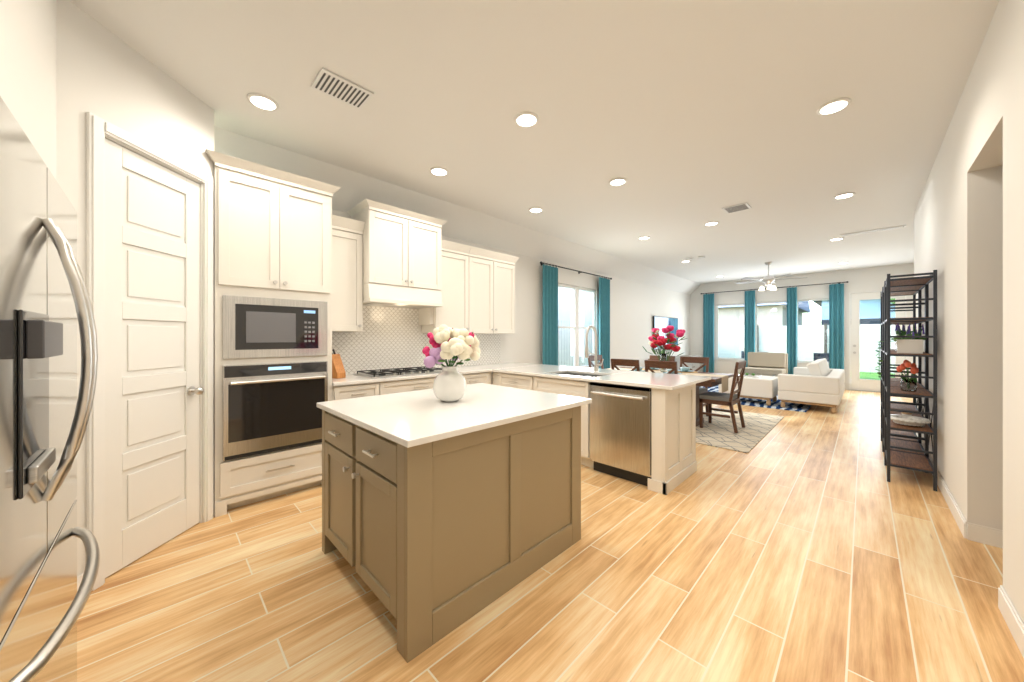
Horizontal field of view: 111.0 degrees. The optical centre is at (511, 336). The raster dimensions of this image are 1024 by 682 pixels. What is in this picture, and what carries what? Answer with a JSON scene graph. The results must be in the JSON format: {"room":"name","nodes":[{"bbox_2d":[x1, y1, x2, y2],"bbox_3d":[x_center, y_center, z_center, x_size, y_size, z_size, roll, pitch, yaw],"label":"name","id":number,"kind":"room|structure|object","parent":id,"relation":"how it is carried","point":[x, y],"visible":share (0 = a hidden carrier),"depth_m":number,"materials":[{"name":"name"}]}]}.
{"room":"dining room and kitchen","nodes":[
{"label":"dining room and kitchen","id":0,"kind":"room"},
{"bbox_2d":[0,0,1023,623],"bbox_3d":[3.256,-0.180,4.748,6.210,3.050,13.560,0,0,45],"label":"wall","id":1,"kind":"structure","parent":0,"point":[66,66],"depth_m":2.27,"materials":[{"name":"white paint"}]},
{"bbox_2d":[86,112,212,590],"bbox_3d":[-2.286,0.080,2.237,0.141,2.530,0.770,0,0,0],"label":"door frame","id":2,"kind":"structure","parent":1,"relation":"attached to","point":[98,129],"depth_m":1.91,"materials":[{"name":"white wood"}]},
{"bbox_2d":[105,139,203,577],"bbox_3d":[-2.263,0.119,2.242,0.459,2.440,0.472,0,0,45],"label":"pantry door","id":3,"kind":"structure","parent":1,"relation":"in","point":[154,390],"depth_m":2.19,"materials":[{"name":"white wood"}]},
{"bbox_2d":[332,223,362,331],"bbox_3d":[-1.820,-0.581,3.673,0.328,1.050,0.398,0,0,45],"label":"upper cabinet","id":4,"kind":"object","parent":1,"relation":"attached to","point":[347,242],"depth_m":3.59,"materials":[{"name":"white wood"}]},
{"bbox_2d":[347,199,446,324],"bbox_3d":[-1.301,-0.770,4.059,0.517,1.230,0.977,0,0,45],"label":"range hood","id":5,"kind":"object","parent":1,"relation":"attached to","point":[401,258],"visible":0.92,"depth_m":3.86,"materials":[{"name":"white wood"}]},
{"bbox_2d":[332,306,500,373],"bbox_3d":[-1.125,0.030,4.591,0.012,0.768,2.679,0,0,45],"label":"backsplash","id":6,"kind":"structure","parent":1,"relation":"attached to","point":[388,338],"depth_m":4.25,"materials":[{"name":"white tile"}]},
{"bbox_2d":[421,247,475,333],"bbox_3d":[-0.850,-0.578,4.644,0.328,1.065,0.584,0,0,45],"label":"upper cabinet","id":7,"kind":"object","parent":1,"relation":"attached to","point":[458,268],"depth_m":4.56,"materials":[{"name":"white wood"}]},
{"bbox_2d":[476,255,514,333],"bbox_3d":[-0.401,-0.578,5.093,0.328,1.065,0.944,0,0,45],"label":"upper cabinet","id":8,"kind":"object","parent":1,"relation":"attached to","point":[478,290],"depth_m":5.01,"materials":[{"name":"white wood"}]},
{"bbox_2d":[540,261,611,279],"bbox_3d":[1.317,-1.286,6.955,0.118,0.044,2.422,0,0,45],"label":"curtain rod","id":9,"kind":"object","parent":1,"relation":"attached to","point":[542,263],"depth_m":6.79,"materials":[{"name":"black metal"}]},
{"bbox_2d":[543,262,557,365],"bbox_3d":[0.686,0.012,6.272,0.074,2.636,0.440,0,0,45],"label":"curtain","id":10,"kind":"object","parent":9,"relation":"hanging from","point":[550,315],"visible":0.71,"depth_m":6.24,"materials":[{"name":"teal fabric"}]},
{"bbox_2d":[599,275,609,368],"bbox_3d":[1.994,0.012,7.580,0.074,2.636,0.460,0,0,45],"label":"curtain","id":11,"kind":"object","parent":9,"relation":"hanging from","point":[604,317],"visible":0.77,"depth_m":7.55,"materials":[{"name":"teal fabric"}]},
{"bbox_2d":[653,316,677,349],"bbox_3d":[4.407,-0.110,10.088,0.062,0.910,1.700,0,0,45],"label":"painting","id":12,"kind":"object","parent":1,"relation":"attached to","point":[659,322],"visible":0.4,"depth_m":9.94,"materials":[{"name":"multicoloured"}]},
{"bbox_2d":[558,283,808,367],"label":"window","id":13,"kind":"structure","parent":1,"relation":"in","point":[576,328],"depth_m":7.07,"materials":[{"name":"white"}]},
{"bbox_2d":[716,303,744,359],"bbox_3d":[6.718,-0.160,10.805,0.796,1.706,0.050,0,0,45],"label":"window","id":14,"kind":"structure","parent":1,"relation":"in","point":[717,330],"depth_m":10.83,"materials":[{"name":"white"}]},
{"bbox_2d":[755,301,786,352],"bbox_3d":[7.435,-0.160,10.087,0.786,1.706,0.050,0,0,45],"label":"window","id":15,"kind":"structure","parent":1,"relation":"in","point":[756,319],"depth_m":10.16,"materials":[{"name":"white"}]},
{"bbox_2d":[701,281,847,293],"bbox_3d":[7.267,-1.379,10.082,3.424,0.044,0.117,0,0,45],"label":"curtain rod","id":16,"kind":"object","parent":1,"relation":"attached to","point":[847,281],"depth_m":9.77,"materials":[{"name":"black metal"}]},
{"bbox_2d":[703,292,713,372],"bbox_3d":[6.198,-0.035,11.098,0.310,2.731,0.074,0,0,45],"label":"curtain","id":17,"kind":"object","parent":16,"relation":"hanging from","point":[708,325],"visible":0.71,"depth_m":11.10,"materials":[{"name":"teal fabric"}]},
{"bbox_2d":[745,289,754,366],"bbox_3d":[6.972,-0.035,10.324,0.260,2.731,0.074,0,0,45],"label":"curtain","id":18,"kind":"object","parent":16,"relation":"hanging from","point":[749,321],"visible":0.77,"depth_m":10.35,"materials":[{"name":"teal fabric"}]},
{"bbox_2d":[787,286,796,373],"bbox_3d":[7.658,-0.035,9.638,0.220,2.731,0.074,0,0,45],"label":"curtain","id":19,"kind":"object","parent":16,"relation":"hanging from","point":[792,325],"visible":0.88,"depth_m":9.62,"materials":[{"name":"teal fabric"}]},
{"bbox_2d":[829,282,843,368],"bbox_3d":[8.294,-0.035,9.002,0.280,2.731,0.074,0,0,45],"label":"curtain","id":20,"kind":"object","parent":16,"relation":"hanging from","point":[836,325],"visible":0.88,"depth_m":9.00,"materials":[{"name":"teal fabric"}]},
{"bbox_2d":[797,298,828,362],"bbox_3d":[8.079,-0.160,9.443,0.726,1.706,0.050,0,0,45],"label":"window","id":21,"kind":"structure","parent":1,"relation":"in","point":[823,299],"depth_m":9.48,"materials":[{"name":"white"}]},
{"bbox_2d":[851,292,904,391],"bbox_3d":[8.898,0.119,8.584,0.915,2.428,0.113,0,0,45],"label":"back door","id":22,"kind":"structure","parent":1,"relation":"in","point":[858,383],"depth_m":8.77,"materials":[{"name":"white"}]},
{"bbox_2d":[849,290,906,391],"bbox_3d":[8.913,0.126,8.602,0.980,2.498,0.110,0,0,45],"label":"door frame","id":23,"kind":"structure","parent":1,"relation":"attached to","point":[850,293],"depth_m":8.89,"materials":[{"name":"white wood"}]},
{"bbox_2d":[916,433,970,539],"bbox_3d":[4.265,1.288,3.588,0.016,0.115,3.534,0,0,45],"label":"baseboard","id":24,"kind":"structure","parent":1,"relation":"attached to","point":[965,528],"depth_m":2.63,"materials":[{"name":"white wood"}]},
{"bbox_2d":[985,526,1002,547],"bbox_3d":[3.623,1.288,2.731,0.016,0.115,1.414,0,0,45],"label":"baseboard","id":25,"kind":"structure","parent":1,"relation":"attached to","point":[997,534],"depth_m":2.25,"materials":[{"name":"white wood"}]},
{"bbox_2d":[998,585,1023,657],"bbox_3d":[1.259,1.288,0.582,0.016,0.115,3.324,0,0,45],"label":"baseboard","id":26,"kind":"structure","parent":1,"relation":"attached to","point":[1008,611],"depth_m":1.59,"materials":[{"name":"white wood"}]},
{"bbox_2d":[70,0,999,294],"bbox_3d":[3.140,-1.540,4.391,6.370,0.330,14.050,0,0,45],"label":"ceiling","id":27,"kind":"structure","parent":0,"point":[686,118],"depth_m":2.68,"materials":[{"name":"white paint"}]},
{"bbox_2d":[247,93,278,110],"bbox_3d":[-1.794,-1.698,2.540,0.195,0.012,0.187,0,0,45],"label":"recessed light","id":28,"kind":"object","parent":27,"relation":"in","point":[261,101],"depth_m":2.54,"materials":[{"name":"white"}]},
{"bbox_2d":[311,67,373,109],"bbox_3d":[-1.167,-1.697,2.426,0.240,0.013,0.330,0,0,45],"label":"ceiling vent","id":29,"kind":"object","parent":27,"relation":"in","point":[337,87],"depth_m":2.41,"materials":[{"name":"white metal"}]},
{"bbox_2d":[430,167,447,175],"bbox_3d":[-0.747,-1.698,3.602,0.195,0.012,0.186,0,0,45],"label":"recessed light","id":30,"kind":"object","parent":27,"relation":"in","point":[439,171],"depth_m":3.61,"materials":[{"name":"white"}]},
{"bbox_2d":[514,112,538,126],"bbox_3d":[0.112,-1.698,2.744,0.191,0.012,0.191,0,0,45],"label":"recessed light","id":31,"kind":"object","parent":27,"relation":"in","point":[521,119],"depth_m":2.75,"materials":[{"name":"white"}]},
{"bbox_2d":[529,207,542,212],"bbox_3d":[0.315,-1.698,4.689,0.182,0.012,0.186,0,0,45],"label":"recessed light","id":32,"kind":"object","parent":27,"relation":"in","point":[534,209],"depth_m":4.69,"materials":[{"name":"white"}]},
{"bbox_2d":[609,178,626,185],"bbox_3d":[1.153,-1.698,3.838,0.185,0.012,0.190,0,0,45],"label":"recessed light","id":33,"kind":"object","parent":27,"relation":"in","point":[616,181],"depth_m":3.84,"materials":[{"name":"white"}]},
{"bbox_2d":[638,236,649,239],"bbox_3d":[2.260,-1.698,6.009,0.186,0.012,0.190,0,0,45],"label":"recessed light","id":34,"kind":"object","parent":27,"relation":"in","point":[643,237],"depth_m":6.01,"materials":[{"name":"white plastic"}]},
{"bbox_2d":[686,256,704,259],"bbox_3d":[3.921,-1.687,7.527,0.355,0.034,0.132,0,0,33],"label":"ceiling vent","id":35,"kind":"object","parent":27,"relation":"in","point":[699,257],"depth_m":7.50,"materials":[{"name":"white metal"}]},
{"bbox_2d":[704,221,718,225],"bbox_3d":[2.975,-1.698,5.252,0.179,0.012,0.195,0,0,45],"label":"recessed light","id":36,"kind":"object","parent":27,"relation":"in","point":[712,222],"depth_m":5.26,"materials":[{"name":"white"}]},
{"bbox_2d":[722,202,750,213],"bbox_3d":[2.963,-1.697,4.645,0.280,0.013,0.260,0,0,45],"label":"ceiling vent","id":37,"kind":"object","parent":27,"relation":"in","point":[743,206],"depth_m":4.64,"materials":[{"name":"white metal"}]},
{"bbox_2d":[736,262,807,290],"bbox_3d":[5.899,-1.389,8.100,1.355,0.629,1.304,0,0,45],"label":"ceiling fan","id":38,"kind":"object","parent":27,"relation":"hanging from","point":[768,280],"visible":1,"depth_m":8.01,"materials":[{"name":"silver metal"}]},
{"bbox_2d":[817,98,850,114],"bbox_3d":[2.362,-1.698,2.588,0.181,0.012,0.194,0,0,45],"label":"recessed light","id":39,"kind":"object","parent":27,"relation":"in","point":[833,106],"depth_m":2.59,"materials":[{"name":"white"}]},
{"bbox_2d":[829,237,843,240],"bbox_3d":[5.616,-1.698,6.098,0.179,0.012,0.205,0,0,45],"label":"recessed light","id":40,"kind":"object","parent":27,"relation":"in","point":[834,239],"depth_m":6.13,"materials":[{"name":"white plastic"}]},
{"bbox_2d":[834,192,854,198],"bbox_3d":[3.984,-1.698,4.222,0.176,0.012,0.197,0,0,45],"label":"recessed light","id":41,"kind":"object","parent":27,"relation":"in","point":[849,194],"depth_m":4.22,"materials":[{"name":"white"}]},
{"bbox_2d":[840,225,905,236],"bbox_3d":[5.763,-1.697,5.649,0.740,0.013,0.100,0,0,45],"label":"ceiling vent","id":42,"kind":"object","parent":27,"relation":"in","point":[901,226],"depth_m":5.60,"materials":[{"name":"white"}]},
{"bbox_2d":[77,390,1023,681],"bbox_3d":[3.072,1.345,4.522,6.650,0.001,14.140,0,0,45],"label":"floor","id":43,"kind":"structure","parent":0,"point":[811,544],"depth_m":1.83,"materials":[{"name":"brown wood"}]},
{"bbox_2d":[0,96,99,681],"bbox_3d":[-1.456,0.445,0.595,0.910,1.760,0.982,0,0,45],"label":"refrigerator","id":44,"kind":"object","parent":43,"relation":"on","point":[45,304],"visible":1,"depth_m":0.80,"materials":[{"name":"grey metal"}]},
{"bbox_2d":[205,149,340,517],"bbox_3d":[-2.115,-0.005,3.105,0.715,2.700,0.930,0,0,45],"label":"tall cabinet","id":45,"kind":"object","parent":43,"relation":"on","point":[272,307],"visible":0.92,"depth_m":2.85,"materials":[{"name":"white wood"}]},
{"bbox_2d":[332,382,383,400],"bbox_3d":[-1.696,0.895,3.578,0.638,0.900,0.439,0,0,45],"label":"base cabinet","id":46,"kind":"object","parent":43,"relation":"on","point":[341,392],"depth_m":3.36,"materials":[{"name":"white wood"}]},
{"bbox_2d":[332,362,539,385],"bbox_3d":[-0.792,0.430,4.462,0.666,0.030,2.969,0,0,45],"label":"countertop","id":47,"kind":"structure","parent":46,"relation":"on","point":[350,379],"depth_m":3.80,"materials":[{"name":"white stone"}]},
{"bbox_2d":[332,349,345,378],"bbox_3d":[-1.823,0.259,3.591,0.240,0.310,0.100,0,0,25],"label":"knife block","id":48,"kind":"object","parent":47,"relation":"on","point":[338,370],"visible":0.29,"depth_m":3.54,"materials":[{"name":"brown wood"}]},
{"bbox_2d":[353,366,442,377],"bbox_3d":[-1.252,0.394,4.009,0.500,0.041,0.900,0,0,45],"label":"cooktop","id":49,"kind":"object","parent":47,"relation":"in","point":[382,373],"visible":0.92,"depth_m":3.88,"materials":[{"name":"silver metal"}]},
{"bbox_2d":[680,380,696,387],"bbox_3d":[1.297,0.430,3.498,0.853,0.030,0.420,0,0,45],"label":"countertop","id":50,"kind":"structure","parent":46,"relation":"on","point":[695,381],"depth_m":3.20,"materials":[{"name":"white stone"}]},
{"bbox_2d":[384,377,435,393],"bbox_3d":[-1.223,0.895,4.051,0.638,0.900,1.028,0,0,45],"label":"base cabinet","id":51,"kind":"object","parent":43,"relation":"on","point":[397,386],"depth_m":3.73,"materials":[{"name":"white wood"}]},
{"bbox_2d":[322,406,580,662],"bbox_3d":[-0.379,0.895,2.266,1.080,0.899,1.292,0,0,45],"label":"kitchen island","id":52,"kind":"object","parent":43,"relation":"on","point":[434,542],"visible":0.85,"depth_m":1.75,"materials":[{"name":"beige wood"}]},
{"bbox_2d":[317,383,591,447],"bbox_3d":[-0.350,0.430,2.295,1.160,0.030,1.350,0,0,45],"label":"island countertop","id":53,"kind":"structure","parent":52,"relation":"on","point":[412,418],"depth_m":2.01,"materials":[{"name":"white stone"}]},
{"bbox_2d":[422,324,480,401],"bbox_3d":[-0.389,0.167,2.272,0.395,0.495,0.368,0,0,45],"label":"vase","id":54,"kind":"object","parent":53,"relation":"on","point":[446,342],"visible":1,"depth_m":2.20,"materials":[{"name":"white ceramic"}]},
{"bbox_2d":[462,372,490,384],"bbox_3d":[-0.693,0.895,4.581,0.638,0.900,0.599,0,0,45],"label":"base cabinet","id":55,"kind":"object","parent":43,"relation":"on","point":[483,377],"depth_m":4.41,"materials":[{"name":"white wood"}]},
{"bbox_2d":[493,372,576,396],"bbox_3d":[0.278,0.895,4.566,0.792,0.900,0.750,0,0,45],"label":"base cabinet","id":56,"kind":"object","parent":43,"relation":"on","point":[568,387],"depth_m":4.03,"materials":[{"name":"white wood"}]},
{"bbox_2d":[491,364,710,389],"bbox_3d":[0.917,0.430,4.090,2.228,0.030,1.079,0,0,45],"label":"countertop","id":57,"kind":"structure","parent":56,"relation":"on","point":[666,381],"depth_m":3.79,"materials":[{"name":"white stone"}]},
{"bbox_2d":[559,373,600,376],"bbox_3d":[0.764,0.548,4.030,0.652,0.202,0.452,0,0,45],"label":"sink","id":58,"kind":"object","parent":57,"relation":"in","point":[586,375],"visible":0.02,"depth_m":4.28,"materials":[{"name":"silver metal"}]},
{"bbox_2d":[585,325,603,370],"bbox_3d":[0.977,0.138,4.173,0.134,0.552,0.251,0,0,45],"label":"faucet","id":59,"kind":"object","parent":57,"relation":"on","point":[587,352],"visible":1,"depth_m":4.22,"materials":[{"name":"silver metal"}]},
{"bbox_2d":[590,382,651,485],"bbox_3d":[1.191,0.897,3.503,0.620,0.895,0.672,0,0,45],"label":"dishwasher","id":60,"kind":"object","parent":56,"relation":"in","point":[620,431],"visible":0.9,"depth_m":3.28,"materials":[{"name":"silver metal"}]},
{"bbox_2d":[648,355,700,371],"bbox_3d":[4.763,0.963,10.157,0.468,0.765,2.820,0,0,45],"label":"media console","id":61,"kind":"object","parent":43,"relation":"on","point":[693,366],"visible":0.23,"depth_m":10.44,"materials":[{"name":"white wood"}]},
{"bbox_2d":[696,406,783,452],"bbox_3d":[2.652,1.339,5.975,2.800,0.009,2.600,0,0,45],"label":"rug","id":62,"kind":"object","parent":43,"relation":"on","point":[718,432],"visible":0.36,"depth_m":5.02,"materials":[{"name":"beige fabric"}]},
{"bbox_2d":[588,355,603,368],"bbox_3d":[1.728,0.838,6.474,0.460,0.989,0.502,0,0,-45],"label":"dining chair","id":63,"kind":"object","parent":62,"relation":"on","point":[592,358],"visible":0.25,"depth_m":6.58,"materials":[{"name":"brown wood"}]},
{"bbox_2d":[611,359,639,370],"bbox_3d":[1.905,0.838,5.610,0.460,0.989,0.502,0,0,45],"label":"dining chair","id":64,"kind":"object","parent":62,"relation":"on","point":[626,362],"visible":0.27,"depth_m":5.43,"materials":[{"name":"brown wood"}]},
{"bbox_2d":[644,360,677,373],"bbox_3d":[2.294,0.838,5.221,0.460,0.989,0.502,0,0,45],"label":"dining chair","id":65,"kind":"object","parent":62,"relation":"on","point":[650,364],"visible":0.31,"depth_m":5.04,"materials":[{"name":"brown wood"}]},
{"bbox_2d":[649,355,674,360],"bbox_3d":[2.592,0.838,6.297,0.460,0.989,0.502,0,0,45],"label":"dining chair","id":66,"kind":"object","parent":62,"relation":"on","point":[655,357],"visible":0.12,"depth_m":6.51,"materials":[{"name":"brown wood"}]},
{"bbox_2d":[618,367,732,426],"bbox_3d":[2.439,0.954,5.763,1.840,0.758,0.960,0,0,45],"label":"dining table","id":67,"kind":"object","parent":62,"relation":"on","point":[713,381],"visible":0.12,"depth_m":5.29,"materials":[{"name":"brown wood"}]},
{"bbox_2d":[629,367,653,371],"bbox_3d":[2.058,0.534,5.763,0.378,0.072,0.378,0,0,39],"label":"place setting","id":68,"kind":"object","parent":67,"relation":"on","point":[642,369],"depth_m":5.77,"materials":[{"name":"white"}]},
{"bbox_2d":[608,368,727,392],"bbox_3d":[2.439,0.683,5.763,1.848,0.224,0.340,0,0,45],"label":"table runner","id":69,"kind":"object","parent":67,"relation":"on","point":[724,383],"visible":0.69,"depth_m":5.21,"materials":[{"name":"beige fabric"}]},
{"bbox_2d":[642,326,687,371],"bbox_3d":[2.501,0.192,5.695,0.622,0.755,0.706,0,0,45],"label":"vase","id":70,"kind":"object","parent":69,"relation":"on","point":[656,340],"visible":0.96,"depth_m":5.68,"materials":[{"name":"clear glass"}]},
{"bbox_2d":[655,368,689,374],"bbox_3d":[2.447,0.534,5.374,0.378,0.072,0.378,0,0,39],"label":"place setting","id":71,"kind":"object","parent":67,"relation":"on","point":[682,370],"depth_m":5.64,"materials":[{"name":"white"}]},
{"bbox_2d":[680,367,697,372],"bbox_3d":[2.828,0.534,5.756,0.378,0.072,0.378,0,0,39],"label":"place setting","id":72,"kind":"object","parent":67,"relation":"on","point":[691,371],"depth_m":5.72,"materials":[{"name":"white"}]},
{"bbox_2d":[680,356,708,415],"bbox_3d":[2.981,0.838,5.909,0.460,0.989,0.502,0,0,45],"label":"dining chair","id":73,"kind":"object","parent":62,"relation":"on","point":[684,360],"visible":0.29,"depth_m":5.98,"materials":[{"name":"brown wood"}]},
{"bbox_2d":[699,360,746,432],"bbox_3d":[3.087,0.838,5.158,0.460,0.989,0.502,0,0,-45],"label":"dining chair","id":74,"kind":"object","parent":62,"relation":"on","point":[731,398],"visible":1,"depth_m":5.09,"materials":[{"name":"brown wood"}]},
{"bbox_2d":[702,385,810,411],"bbox_3d":[5.303,1.339,8.259,2.720,0.009,2.920,0,0,45],"label":"living room rug","id":75,"kind":"object","parent":43,"relation":"on","point":[776,405],"visible":0.14,"depth_m":6.96,"materials":[{"name":"fabric"}]},
{"bbox_2d":[718,374,777,405],"bbox_3d":[4.946,1.079,7.357,0.930,0.508,0.800,0,0,45],"label":"ottoman","id":76,"kind":"object","parent":75,"relation":"on","point":[764,388],"visible":0.54,"depth_m":6.96,"materials":[{"name":"white fabric"}]},
{"bbox_2d":[738,373,761,377],"bbox_3d":[4.914,0.785,7.354,0.450,0.077,0.350,0,0,45],"label":"tray","id":77,"kind":"object","parent":76,"relation":"on","point":[752,375],"visible":0.56,"depth_m":7.26,"materials":[{"name":"white ceramic"}]},
{"bbox_2d":[744,372,775,375],"bbox_3d":[6.117,1.133,8.803,0.700,0.400,0.600,0,0,45],"label":"coffee table","id":78,"kind":"object","parent":75,"relation":"on","point":[761,374],"visible":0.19,"depth_m":8.74,"materials":[{"name":"clear glass"}]},
{"bbox_2d":[778,358,844,412],"bbox_3d":[6.138,0.903,7.170,0.860,0.861,2.280,0,0,45],"label":"sofa","id":79,"kind":"object","parent":75,"relation":"on","point":[818,382],"visible":1,"depth_m":6.42,"materials":[{"name":"white fabric"}]},
{"bbox_2d":[745,352,787,376],"bbox_3d":[6.887,0.881,9.588,0.900,0.905,0.800,0,0,45],"label":"settee","id":80,"kind":"object","parent":43,"relation":"on","point":[767,363],"visible":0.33,"depth_m":9.54,"materials":[{"name":"beige fabric"}]},
{"bbox_2d":[881,291,917,441],"bbox_3d":[4.674,0.380,4.250,0.300,1.930,0.600,0,0,45],"label":"shelving unit","id":81,"kind":"object","parent":43,"relation":"on","point":[903,406],"visible":0.19,"depth_m":4.33,"materials":[{"name":"grey metal"}]},
{"bbox_2d":[882,285,924,454],"bbox_3d":[4.239,0.380,3.815,0.300,1.930,0.600,0,0,45],"label":"shelving unit","id":82,"kind":"object","parent":43,"relation":"on","point":[908,444],"visible":0.29,"depth_m":3.91,"materials":[{"name":"grey metal"}]},
{"bbox_2d":[875,329,913,377],"bbox_3d":[4.156,0.182,3.831,0.291,0.543,0.243,0,0,45],"label":"ivy","id":83,"kind":"object","parent":82,"relation":"on","point":[879,360],"visible":0.35,"depth_m":3.91,"materials":[{"name":"green plant"}]},
{"bbox_2d":[884,270,936,490],"bbox_3d":[3.804,0.380,3.380,0.300,1.930,0.600,0,0,45],"label":"shelving unit","id":84,"kind":"object","parent":43,"relation":"on","point":[915,462],"visible":1,"depth_m":3.27,"materials":[{"name":"grey metal"}]},
{"bbox_2d":[897,360,918,391],"bbox_3d":[3.768,0.367,3.353,0.138,0.293,0.305,0,0,45],"label":"tulip vase","id":85,"kind":"object","parent":84,"relation":"on","point":[908,384],"visible":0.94,"depth_m":3.33,"materials":[{"name":"clear glass"}]},
{"bbox_2d":[891,322,926,353],"bbox_3d":[3.785,0.007,3.358,0.228,0.294,0.360,0,0,45],"label":"planter","id":86,"kind":"object","parent":84,"relation":"on","point":[910,345],"visible":0.96,"depth_m":3.29,"materials":[{"name":"white ceramic"}]},
{"bbox_2d":[890,415,930,426],"bbox_3d":[3.762,0.799,3.337,0.269,0.070,0.265,0,0,45],"label":"shell bowl","id":87,"kind":"object","parent":84,"relation":"on","point":[907,420],"visible":1,"depth_m":3.30,"materials":[{"name":"white ceramic"}]},
{"label":"outside","id":88,"kind":"structure","parent":0,"visible":0},
{"bbox_2d":[860,372,894,379],"bbox_3d":[17.678,1.381,17.678,80.000,0.048,70.000,0,0,45],"label":"ground","id":89,"kind":"structure","parent":88,"point":[872,374],"depth_m":12.82,"materials":[{"name":"green plant"}]},
{"bbox_2d":[558,286,591,321],"bbox_3d":[-2.970,-1.425,13.576,9.400,5.660,15.800,0,0,45],"label":"house","id":90,"kind":"structure","parent":89,"relation":"on","point":[567,304],"depth_m":12.59,"materials":[{"name":"beige brick"}]},
{"bbox_2d":[558,320,894,373],"bbox_3d":[5.689,0.425,5.618,36.100,1.960,23.990,0,0,45],"label":"fence","id":91,"kind":"object","parent":89,"relation":"on","point":[739,342],"depth_m":15.00,"materials":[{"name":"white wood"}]},
{"bbox_2d":[718,301,810,326],"bbox_3d":[13.315,-1.425,24.982,11.300,5.660,9.300,0,0,45],"label":"house","id":92,"kind":"structure","parent":89,"relation":"on","point":[776,315],"depth_m":19.51,"materials":[{"name":"beige brick"}]},
{"bbox_2d":[814,353,828,361],"bbox_3d":[9.337,0.926,10.363,0.750,0.862,0.800,0,0,45],"label":"patio chair","id":93,"kind":"object","parent":89,"relation":"on","point":[820,357],"depth_m":10.67,"materials":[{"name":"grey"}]},
{"bbox_2d":[813,299,894,324],"bbox_3d":[22.330,-1.425,17.027,11.300,5.660,9.800,0,0,45],"label":"house","id":94,"kind":"structure","parent":89,"relation":"on","point":[874,306],"depth_m":16.42,"materials":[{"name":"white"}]}
]}

